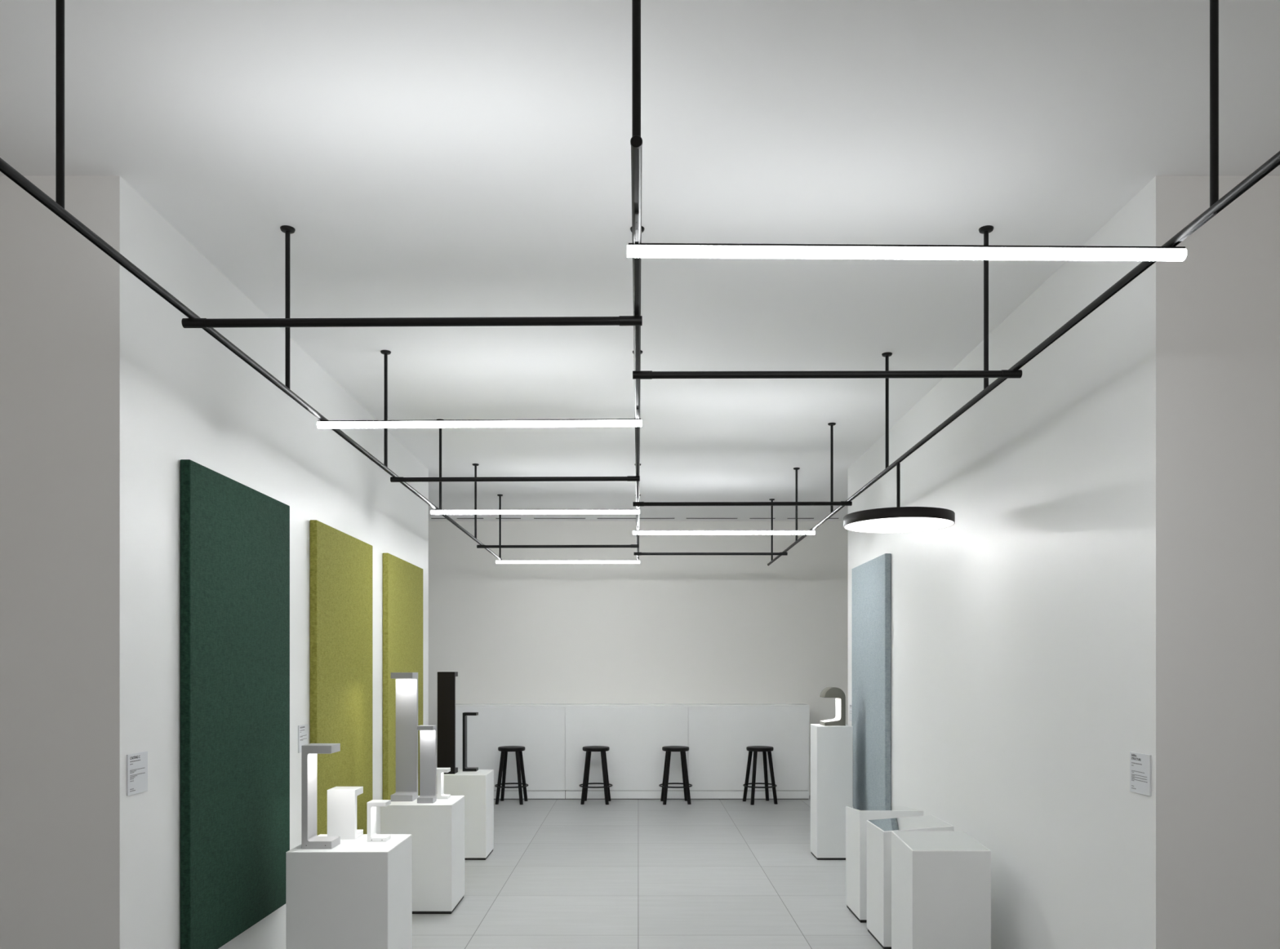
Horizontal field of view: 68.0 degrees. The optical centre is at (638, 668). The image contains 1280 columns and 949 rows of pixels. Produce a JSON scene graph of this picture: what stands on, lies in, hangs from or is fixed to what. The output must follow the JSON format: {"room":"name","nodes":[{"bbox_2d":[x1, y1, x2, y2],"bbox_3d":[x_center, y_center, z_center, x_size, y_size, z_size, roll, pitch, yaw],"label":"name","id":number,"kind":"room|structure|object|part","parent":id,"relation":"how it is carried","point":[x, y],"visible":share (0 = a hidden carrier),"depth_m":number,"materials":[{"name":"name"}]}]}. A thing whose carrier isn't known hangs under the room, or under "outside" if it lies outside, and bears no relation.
{"room":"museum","nodes":[
{"label":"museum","id":0,"kind":"room"},
{"bbox_2d":[0,176,428,948],"bbox_3d":[-2.974,-0.125,6.181,2.052,3.450,5.237,0,0,0],"label":"wall","id":1,"kind":"structure","parent":0,"point":[104,389],"depth_m":3.56,"materials":[{"name":"white paint"}]},
{"bbox_2d":[126,751,147,795],"bbox_3d":[-1.945,0.408,3.682,0.006,0.157,0.146,0,0,0],"label":"wall plaque","id":2,"kind":"object","parent":1,"relation":"attached to","point":[136,763],"visible":1,"depth_m":3.67,"materials":[{"name":"white paper"}]},
{"bbox_2d":[129,760,144,791],"bbox_3d":[-1.942,0.415,3.678,0.001,0.117,0.110,0,0,0],"label":"print","id":3,"kind":"object","parent":2,"relation":"attached to","point":[136,766],"depth_m":3.67,"materials":[{"name":"grey paper"}]},
{"bbox_2d":[180,459,289,948],"bbox_3d":[-1.924,0.194,4.603,0.044,2.161,1.155,0,0,0],"label":"fabric panel","id":4,"kind":"object","parent":1,"relation":"attached to","point":[235,537],"visible":0.86,"depth_m":4.42,"materials":[{"name":"green fabric"}]},
{"bbox_2d":[297,724,307,753],"bbox_3d":[-1.945,0.408,5.504,0.006,0.157,0.148,0,0,0],"label":"wall plaque","id":5,"kind":"object","parent":1,"relation":"attached to","point":[302,730],"visible":0.95,"depth_m":5.48,"materials":[{"name":"white"}]},
{"bbox_2d":[310,520,372,835],"bbox_3d":[-1.924,0.198,6.205,0.044,2.152,1.181,0,0,0],"label":"fabric panel","id":6,"kind":"object","parent":1,"relation":"attached to","point":[341,563],"visible":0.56,"depth_m":6.10,"materials":[{"name":"green fabric"}]},
{"bbox_2d":[382,553,422,799],"bbox_3d":[-1.924,0.198,7.803,0.044,2.152,1.175,0,0,0],"label":"fabric panel","id":7,"kind":"object","parent":1,"relation":"attached to","point":[402,580],"visible":0.54,"depth_m":7.46,"materials":[{"name":"fabric"}]},
{"bbox_2d":[301,743,340,848],"bbox_3d":[-1.582,0.635,4.732,0.147,0.509,0.141,0,0,0],"label":"table lamp","id":8,"kind":"object","parent":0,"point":[309,838],"visible":1,"depth_m":4.67,"materials":[{"name":"grey paint"}]},
{"bbox_2d":[327,786,363,839],"bbox_3d":[-1.543,0.761,4.998,0.146,0.257,0.146,0,0,0],"label":"table lamp","id":9,"kind":"object","parent":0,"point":[341,801],"visible":0.97,"depth_m":4.93,"materials":[{"name":"white paint"}]},
{"bbox_2d":[367,800,391,842],"bbox_3d":[-1.340,0.789,4.903,0.097,0.202,0.101,0,0,0],"label":"table lamp","id":10,"kind":"object","parent":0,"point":[372,837],"visible":1,"depth_m":4.86,"materials":[{"name":"white paint"}]},
{"bbox_2d":[391,672,417,801],"bbox_3d":[-1.579,0.460,6.407,0.146,0.860,0.165,0,0,0],"label":"table lamp","id":11,"kind":"object","parent":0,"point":[406,683],"visible":0.98,"depth_m":6.46,"materials":[{"name":"silver metal"}]},
{"bbox_2d":[417,725,436,803],"bbox_3d":[-1.404,0.636,6.298,0.106,0.508,0.105,0,0,0],"label":"table lamp","id":12,"kind":"object","parent":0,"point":[428,734],"visible":1,"depth_m":6.33,"materials":[{"name":"silver metal"}]},
{"bbox_2d":[436,768,450,799],"bbox_3d":[-1.352,0.788,6.485,0.120,0.204,0.090,0,0,0],"label":"table lamp","id":13,"kind":"object","parent":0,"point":[440,771],"visible":0.7,"depth_m":6.44,"materials":[{"name":"white paint"}]},
{"bbox_2d":[437,671,457,774],"bbox_3d":[-1.615,0.461,8.038,0.146,0.858,0.146,0,0,0],"label":"table lamp","id":14,"kind":"object","parent":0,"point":[446,680],"visible":0.83,"depth_m":7.97,"materials":[{"name":"black metal"}]},
{"bbox_2d":[462,712,478,771],"bbox_3d":[-1.454,0.637,8.218,0.118,0.505,0.106,0,0,0],"label":"table lamp","id":15,"kind":"object","parent":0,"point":[465,768],"visible":1,"depth_m":8.17,"materials":[{"name":"black metal"}]},
{"bbox_2d":[428,520,848,795],"bbox_3d":[0.000,-0.125,11.980,8.000,3.450,0.140,0,0,0],"label":"wall","id":16,"kind":"structure","parent":0,"point":[659,629],"depth_m":11.91,"materials":[{"name":"white paint"}]},
{"bbox_2d":[0,0,1279,520],"bbox_3d":[0.000,-1.900,4.525,8.000,0.100,15.050,0,0,0],"label":"ceiling","id":17,"kind":"structure","parent":0,"point":[424,158],"depth_m":3.52,"materials":[{"name":"white paint"}]},
{"bbox_2d":[0,0,502,560],"bbox_3d":[-1.475,-1.501,6.095,0.060,0.699,8.162,0,0,0],"label":"rail","id":18,"kind":"object","parent":17,"relation":"hanging from","point":[57,207],"visible":0.91,"depth_m":2.88,"materials":[{"name":"black metal"}]},
{"bbox_2d":[495,560,639,563],"bbox_3d":[-0.752,-1.137,10.140,1.538,0.032,0.033,0,0,0],"label":"tube light","id":19,"kind":"object","parent":18,"relation":"attached to","point":[496,562],"visible":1,"depth_m":10.12,"materials":[{"name":"white plastic"}]},
{"bbox_2d":[533,518,585,519],"bbox_3d":[-0.970,-1.848,11.700,0.635,0.004,0.034,0,0,0],"label":"ceiling vent","id":20,"kind":"object","parent":17,"relation":"in","point":[534,518],"visible":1,"depth_m":11.70,"materials":[{"name":"grey metal"}]},
{"bbox_2d":[597,518,674,519],"bbox_3d":[-0.029,-1.848,11.700,0.955,0.004,0.034,0,0,0],"label":"ceiling vent","id":21,"kind":"object","parent":17,"relation":"in","point":[597,518],"visible":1,"depth_m":11.70,"materials":[{"name":"grey metal"}]},
{"bbox_2d":[630,0,644,560],"bbox_3d":[-0.004,-1.501,6.169,0.060,0.699,8.174,0,0,0],"label":"rail","id":22,"kind":"object","parent":17,"relation":"hanging from","point":[636,141],"visible":0.81,"depth_m":2.32,"materials":[{"name":"black metal"}]},
{"bbox_2d":[181,315,642,328],"bbox_3d":[-0.740,-1.137,3.114,1.506,0.039,0.031,0,0,0],"label":"bar","id":23,"kind":"object","parent":22,"relation":"attached to","point":[620,320],"visible":1,"depth_m":3.10,"materials":[{"name":"black metal"}]},
{"bbox_2d":[316,418,641,428],"bbox_3d":[-0.737,-1.137,4.414,1.508,0.041,0.033,0,0,0],"label":"tube light","id":24,"kind":"object","parent":22,"relation":"attached to","point":[588,422],"visible":1,"depth_m":4.40,"materials":[{"name":"white plastic"}]},
{"bbox_2d":[390,475,639,482],"bbox_3d":[-0.739,-1.137,5.702,1.498,0.037,0.031,0,0,0],"label":"bar","id":25,"kind":"object","parent":22,"relation":"attached to","point":[628,478],"visible":1,"depth_m":5.69,"materials":[{"name":"black metal"}]},
{"bbox_2d":[431,509,639,514],"bbox_3d":[-0.749,-1.137,6.897,1.517,0.036,0.033,0,0,0],"label":"tube light","id":26,"kind":"object","parent":22,"relation":"attached to","point":[446,511],"visible":1,"depth_m":6.88,"materials":[{"name":"white plastic"}]},
{"bbox_2d":[476,544,639,548],"bbox_3d":[-0.750,-1.137,8.849,1.510,0.035,0.031,0,0,0],"label":"bar","id":27,"kind":"object","parent":22,"relation":"attached to","point":[631,545],"visible":1,"depth_m":8.84,"materials":[{"name":"black metal"}]},
{"bbox_2d":[632,369,1022,379],"bbox_3d":[0.730,-1.137,3.671,1.503,0.035,0.031,0,0,0],"label":"bar","id":28,"kind":"object","parent":22,"relation":"attached to","point":[1003,374],"visible":1,"depth_m":3.66,"materials":[{"name":"black metal"}]},
{"bbox_2d":[626,243,1186,261],"bbox_3d":[0.731,-1.137,2.595,1.524,0.042,0.033,0,0,0],"label":"tube light","id":29,"kind":"object","parent":22,"relation":"attached to","point":[637,250],"visible":1,"depth_m":2.58,"materials":[{"name":"white plastic"}]},
{"bbox_2d":[686,518,737,519],"bbox_3d":[0.907,-1.848,11.700,0.631,0.004,0.034,0,0,0],"label":"ceiling vent","id":30,"kind":"object","parent":17,"relation":"in","point":[686,518],"visible":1,"depth_m":11.70,"materials":[{"name":"grey metal"}]},
{"bbox_2d":[786,518,813,519],"bbox_3d":[2.002,-1.848,11.700,0.325,0.004,0.034,0,0,0],"label":"ceiling vent","id":31,"kind":"object","parent":17,"relation":"in","point":[787,518],"visible":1,"depth_m":11.70,"materials":[{"name":"grey metal"}]},
{"bbox_2d":[767,0,1279,565],"bbox_3d":[1.464,-1.501,6.340,0.060,0.699,8.652,0,0,0],"label":"rail","id":32,"kind":"object","parent":17,"relation":"hanging from","point":[1216,206],"visible":0.98,"depth_m":2.92,"materials":[{"name":"black metal"}]},
{"bbox_2d":[633,552,787,555],"bbox_3d":[0.719,-1.137,9.427,1.525,0.031,0.031,0,0,0],"label":"bar","id":33,"kind":"object","parent":32,"relation":"attached to","point":[634,553],"visible":1,"depth_m":9.42,"materials":[{"name":"black metal"}]},
{"bbox_2d":[632,530,814,534],"bbox_3d":[0.717,-1.137,7.949,1.525,0.032,0.033,0,0,0],"label":"tube light","id":34,"kind":"object","parent":32,"relation":"attached to","point":[634,532],"visible":1,"depth_m":7.93,"materials":[{"name":"white plastic"}]},
{"bbox_2d":[632,501,852,506],"bbox_3d":[0.720,-1.137,6.559,1.513,0.035,0.031,0,0,0],"label":"bar","id":35,"kind":"object","parent":32,"relation":"attached to","point":[842,503],"visible":1,"depth_m":6.55,"materials":[{"name":"black metal"}]},
{"bbox_2d":[843,462,955,533],"bbox_3d":[1.464,-0.978,5.337,0.604,0.351,0.604,0,0,0],"label":"pendant lamp","id":36,"kind":"object","parent":32,"relation":"hanging from","point":[898,519],"visible":1,"depth_m":5.20,"materials":[{"name":"black metal"}]},
{"bbox_3d":[1.464,-1.002,5.337,0.019,0.301,0.019,0,0,0],"label":"stem","id":37,"kind":"part","parent":36,"relation":"part of","materials":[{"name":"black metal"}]},
{"bbox_2d":[844,517,953,533],"bbox_3d":[1.464,-0.808,5.337,0.593,0.012,0.593,0,0,0],"label":"diffuser","id":38,"kind":"object","parent":36,"relation":"attached to","point":[864,525],"depth_m":5.29,"materials":[{"name":"white plastic"}]},
{"bbox_2d":[412,795,883,948],"bbox_3d":[0.000,1.650,4.525,8.000,0.100,15.050,0,0,0],"label":"floor","id":39,"kind":"structure","parent":0,"point":[557,874],"depth_m":7.10,"materials":[{"name":"tile"}]},
{"bbox_2d":[285,834,412,948],"bbox_3d":[-1.458,1.245,4.835,0.495,0.710,0.491,0,0,0],"label":"plinth","id":40,"kind":"object","parent":39,"relation":"on","point":[357,894],"visible":0.97,"depth_m":4.59,"materials":[{"name":"white paint"}]},
{"bbox_2d":[380,795,464,914],"bbox_3d":[-1.443,1.245,6.393,0.464,0.710,0.464,0,0,0],"label":"plinth","id":41,"kind":"object","parent":39,"relation":"on","point":[437,829],"visible":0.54,"depth_m":6.16,"materials":[{"name":"white paint"}]},
{"bbox_2d":[436,769,493,860],"bbox_3d":[-1.501,1.245,8.106,0.468,0.710,0.428,0,0,0],"label":"plinth","id":42,"kind":"object","parent":39,"relation":"on","point":[477,788],"visible":0.49,"depth_m":7.89,"materials":[{"name":"white paint"}]},
{"bbox_2d":[494,746,528,804],"bbox_3d":[-1.505,1.268,11.270,0.399,0.663,0.399,0,0,4],"label":"bar stool","id":43,"kind":"object","parent":39,"relation":"on","point":[518,750],"visible":1,"depth_m":11.16,"materials":[{"name":"black wood"}]},
{"bbox_3d":[-1.628,1.288,11.164,0.129,0.625,0.044,0,0,-41],"label":"leg","id":44,"kind":"part","parent":43,"relation":"part of","materials":[{"name":"black wood"}]},
{"bbox_3d":[-1.612,1.288,11.393,0.044,0.625,0.129,0,0,-41],"label":"leg","id":45,"kind":"part","parent":43,"relation":"part of","materials":[{"name":"black wood"}]},
{"bbox_3d":[-1.505,0.959,11.270,0.320,0.044,0.320,0,0,4],"label":"seat","id":46,"kind":"part","parent":43,"relation":"part of","materials":[{"name":"black wood"}]},
{"bbox_3d":[-1.398,1.288,11.148,0.044,0.625,0.129,0,0,-41],"label":"leg","id":47,"kind":"part","parent":43,"relation":"part of","materials":[{"name":"black wood"}]},
{"bbox_3d":[-1.382,1.288,11.377,0.129,0.625,0.044,0,0,-41],"label":"leg","id":48,"kind":"part","parent":43,"relation":"part of","materials":[{"name":"black wood"}]},
{"bbox_2d":[578,746,613,804],"bbox_3d":[-0.503,1.268,11.270,0.399,0.663,0.399,0,0,3],"label":"bar stool","id":49,"kind":"object","parent":39,"relation":"on","point":[588,749],"visible":1,"depth_m":11.15,"materials":[{"name":"black wood"}]},
{"bbox_3d":[-0.624,1.288,11.161,0.129,0.625,0.044,0,0,-42],"label":"leg","id":50,"kind":"part","parent":49,"relation":"part of","materials":[{"name":"black wood"}]},
{"bbox_3d":[-0.612,1.288,11.391,0.044,0.625,0.129,0,0,-42],"label":"leg","id":51,"kind":"part","parent":49,"relation":"part of","materials":[{"name":"black wood"}]},
{"bbox_3d":[-0.503,0.959,11.270,0.320,0.044,0.320,0,0,3],"label":"seat","id":52,"kind":"part","parent":49,"relation":"part of","materials":[{"name":"black wood"}]},
{"bbox_3d":[-0.394,1.288,11.149,0.044,0.625,0.129,0,0,-42],"label":"leg","id":53,"kind":"part","parent":49,"relation":"part of","materials":[{"name":"black wood"}]},
{"bbox_3d":[-0.382,1.288,11.379,0.129,0.625,0.044,0,0,-42],"label":"leg","id":54,"kind":"part","parent":49,"relation":"part of","materials":[{"name":"black wood"}]},
{"bbox_2d":[455,704,808,799],"bbox_3d":[-0.151,1.024,11.717,4.463,1.152,0.375,0,0,0],"label":"bar counter","id":55,"kind":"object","parent":39,"relation":"on","point":[553,737],"depth_m":11.53,"materials":[{"name":"white"}]},
{"bbox_3d":[-1.637,0.982,11.539,1.492,1.014,0.018,0,0,0],"label":"panel","id":56,"kind":"part","parent":55,"relation":"part of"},
{"bbox_3d":[-1.637,1.542,11.543,1.492,0.096,0.018,0,0,0],"label":"kick panel","id":57,"kind":"part","parent":55,"relation":"part of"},
{"bbox_3d":[-0.141,1.542,11.543,1.489,0.096,0.018,0,0,0],"label":"kick panel","id":58,"kind":"part","parent":55,"relation":"part of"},
{"bbox_3d":[-0.141,0.982,11.539,1.489,1.014,0.018,0,0,0],"label":"panel","id":59,"kind":"part","parent":55,"relation":"part of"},
{"bbox_2d":[455,704,808,707],"bbox_3d":[-0.151,0.461,11.717,4.463,0.026,0.375,0,0,0],"label":"countertop","id":60,"kind":"structure","parent":55,"relation":"on","point":[456,705],"depth_m":11.53,"materials":[{"name":"white"}]},
{"bbox_3d":[1.345,0.982,11.539,1.470,1.014,0.018,0,0,0],"label":"panel","id":61,"kind":"part","parent":55,"relation":"part of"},
{"bbox_3d":[1.345,1.542,11.543,1.470,0.096,0.018,0,0,0],"label":"kick panel","id":62,"kind":"part","parent":55,"relation":"part of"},
{"bbox_2d":[658,746,692,804],"bbox_3d":[0.444,1.268,11.270,0.399,0.663,0.399,0,0,-4],"label":"bar stool","id":63,"kind":"object","parent":39,"relation":"on","point":[668,749],"visible":1,"depth_m":11.15,"materials":[{"name":"black wood"}]},
{"bbox_3d":[0.321,1.288,11.377,0.129,0.625,0.044,0,0,41],"label":"leg","id":64,"kind":"part","parent":63,"relation":"part of","materials":[{"name":"black wood"}]},
{"bbox_3d":[0.337,1.288,11.148,0.044,0.625,0.129,0,0,41],"label":"leg","id":65,"kind":"part","parent":63,"relation":"part of","materials":[{"name":"black wood"}]},
{"bbox_3d":[0.444,0.959,11.270,0.320,0.044,0.320,0,0,-4],"label":"seat","id":66,"kind":"part","parent":63,"relation":"part of","materials":[{"name":"black wood"}]},
{"bbox_3d":[0.551,1.288,11.393,0.044,0.625,0.129,0,0,41],"label":"leg","id":67,"kind":"part","parent":63,"relation":"part of","materials":[{"name":"black wood"}]},
{"bbox_3d":[0.567,1.288,11.164,0.129,0.625,0.044,0,0,41],"label":"leg","id":68,"kind":"part","parent":63,"relation":"part of","materials":[{"name":"black wood"}]},
{"bbox_2d":[742,746,777,805],"bbox_3d":[1.446,1.268,11.270,0.399,0.663,0.399,0,0,-12],"label":"bar stool","id":69,"kind":"object","parent":39,"relation":"on","point":[755,749],"visible":1,"depth_m":11.18,"materials":[{"name":"black wood"}]},
{"bbox_3d":[1.310,1.288,11.358,0.129,0.625,0.044,0,0,33],"label":"leg","id":70,"kind":"part","parent":69,"relation":"part of","materials":[{"name":"black wood"}]},
{"bbox_3d":[1.357,1.288,11.134,0.044,0.625,0.129,0,0,33],"label":"leg","id":71,"kind":"part","parent":69,"relation":"part of","materials":[{"name":"black wood"}]},
{"bbox_3d":[1.446,0.959,11.270,0.320,0.044,0.320,0,0,-12],"label":"seat","id":72,"kind":"part","parent":69,"relation":"part of","materials":[{"name":"black wood"}]},
{"bbox_3d":[1.535,1.288,11.406,0.044,0.625,0.129,0,0,33],"label":"leg","id":73,"kind":"part","parent":69,"relation":"part of","materials":[{"name":"black wood"}]},
{"bbox_3d":[1.582,1.288,11.182,0.129,0.625,0.044,0,0,33],"label":"leg","id":74,"kind":"part","parent":69,"relation":"part of","materials":[{"name":"black wood"}]},
{"bbox_2d":[810,724,853,860],"bbox_3d":[1.637,1.042,8.047,0.299,1.117,0.305,0,0,0],"label":"plinth","id":75,"kind":"object","parent":39,"relation":"on","point":[831,747],"visible":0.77,"depth_m":7.89,"materials":[{"name":"white paint"}]},
{"bbox_2d":[845,806,923,923],"bbox_3d":[1.590,1.248,6.152,0.400,0.705,0.405,0,0,0],"label":"plinth","id":76,"kind":"object","parent":39,"relation":"on","point":[856,817],"visible":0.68,"depth_m":6.01,"materials":[{"name":"white paint"}]},
{"bbox_2d":[866,815,954,948],"bbox_3d":[1.590,1.248,5.575,0.400,0.705,0.400,0,0,0],"label":"plinth","id":77,"kind":"object","parent":39,"relation":"on","point":[878,831],"visible":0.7,"depth_m":5.48,"materials":[{"name":"white paint"}]},
{"bbox_2d":[891,831,991,948],"bbox_3d":[1.590,1.248,5.010,0.400,0.705,0.400,0,0,0],"label":"plinth","id":78,"kind":"object","parent":39,"relation":"on","point":[941,881],"visible":1,"depth_m":4.81,"materials":[{"name":"white paint"}]},
{"bbox_2d":[819,687,845,726],"bbox_3d":[1.643,0.322,8.023,0.174,0.322,0.215,0,0,0],"label":"table lamp","id":79,"kind":"object","parent":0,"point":[839,720],"visible":1,"depth_m":7.92,"materials":[{"name":"beige metal"}]},
{"bbox_2d":[847,806,919,810],"bbox_3d":[1.590,0.912,6.152,0.386,0.034,0.391,0,0,0],"label":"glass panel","id":80,"kind":"object","parent":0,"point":[849,808],"depth_m":6.17,"materials":[{"name":"glass"}]},
{"bbox_2d":[867,815,951,831],"bbox_3d":[1.590,0.912,5.575,0.386,0.034,0.386,0,0,0],"label":"glass panel","id":81,"kind":"object","parent":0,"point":[928,823],"depth_m":5.52,"materials":[{"name":"clear glass"}]},
{"bbox_2d":[893,831,988,850],"bbox_3d":[1.590,0.912,5.010,0.386,0.034,0.386,0,0,0],"label":"glass panel","id":82,"kind":"object","parent":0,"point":[906,841],"depth_m":5.00,"materials":[{"name":"clear glass"}]},
{"bbox_2d":[848,176,1279,948],"bbox_3d":[2.973,-0.125,6.181,2.055,3.450,5.237,0,0,0],"label":"wall","id":83,"kind":"structure","parent":0,"point":[1103,587],"depth_m":3.91,"materials":[{"name":"white paint"}]},
{"bbox_2d":[849,704,852,721],"bbox_3d":[1.942,0.408,8.635,0.006,0.157,0.150,0,0,0],"label":"wall plaque","id":84,"kind":"object","parent":83,"relation":"attached to","point":[851,705],"visible":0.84,"depth_m":8.64,"materials":[{"name":"white"}]},
{"bbox_2d":[852,553,891,806],"bbox_3d":[1.919,0.196,7.853,0.048,2.156,1.135,0,0,0],"label":"fabric panel","id":85,"kind":"object","parent":83,"relation":"attached to","point":[872,580],"visible":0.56,"depth_m":7.68,"materials":[{"name":"blue fabric"}]},
{"bbox_2d":[1129,751,1151,796],"bbox_3d":[1.942,0.408,3.668,0.006,0.157,0.148,0,0,0],"label":"wall plaque","id":86,"kind":"object","parent":83,"relation":"attached to","point":[1140,763],"visible":1,"depth_m":3.66,"materials":[{"name":"white paper"}]},
{"bbox_2d":[1131,762,1146,789],"bbox_3d":[1.939,0.421,3.670,0.001,0.103,0.115,0,0,0],"label":"print","id":87,"kind":"object","parent":86,"relation":"attached to","point":[1139,770],"depth_m":3.67,"materials":[{"name":"grey paper"}]}
]}

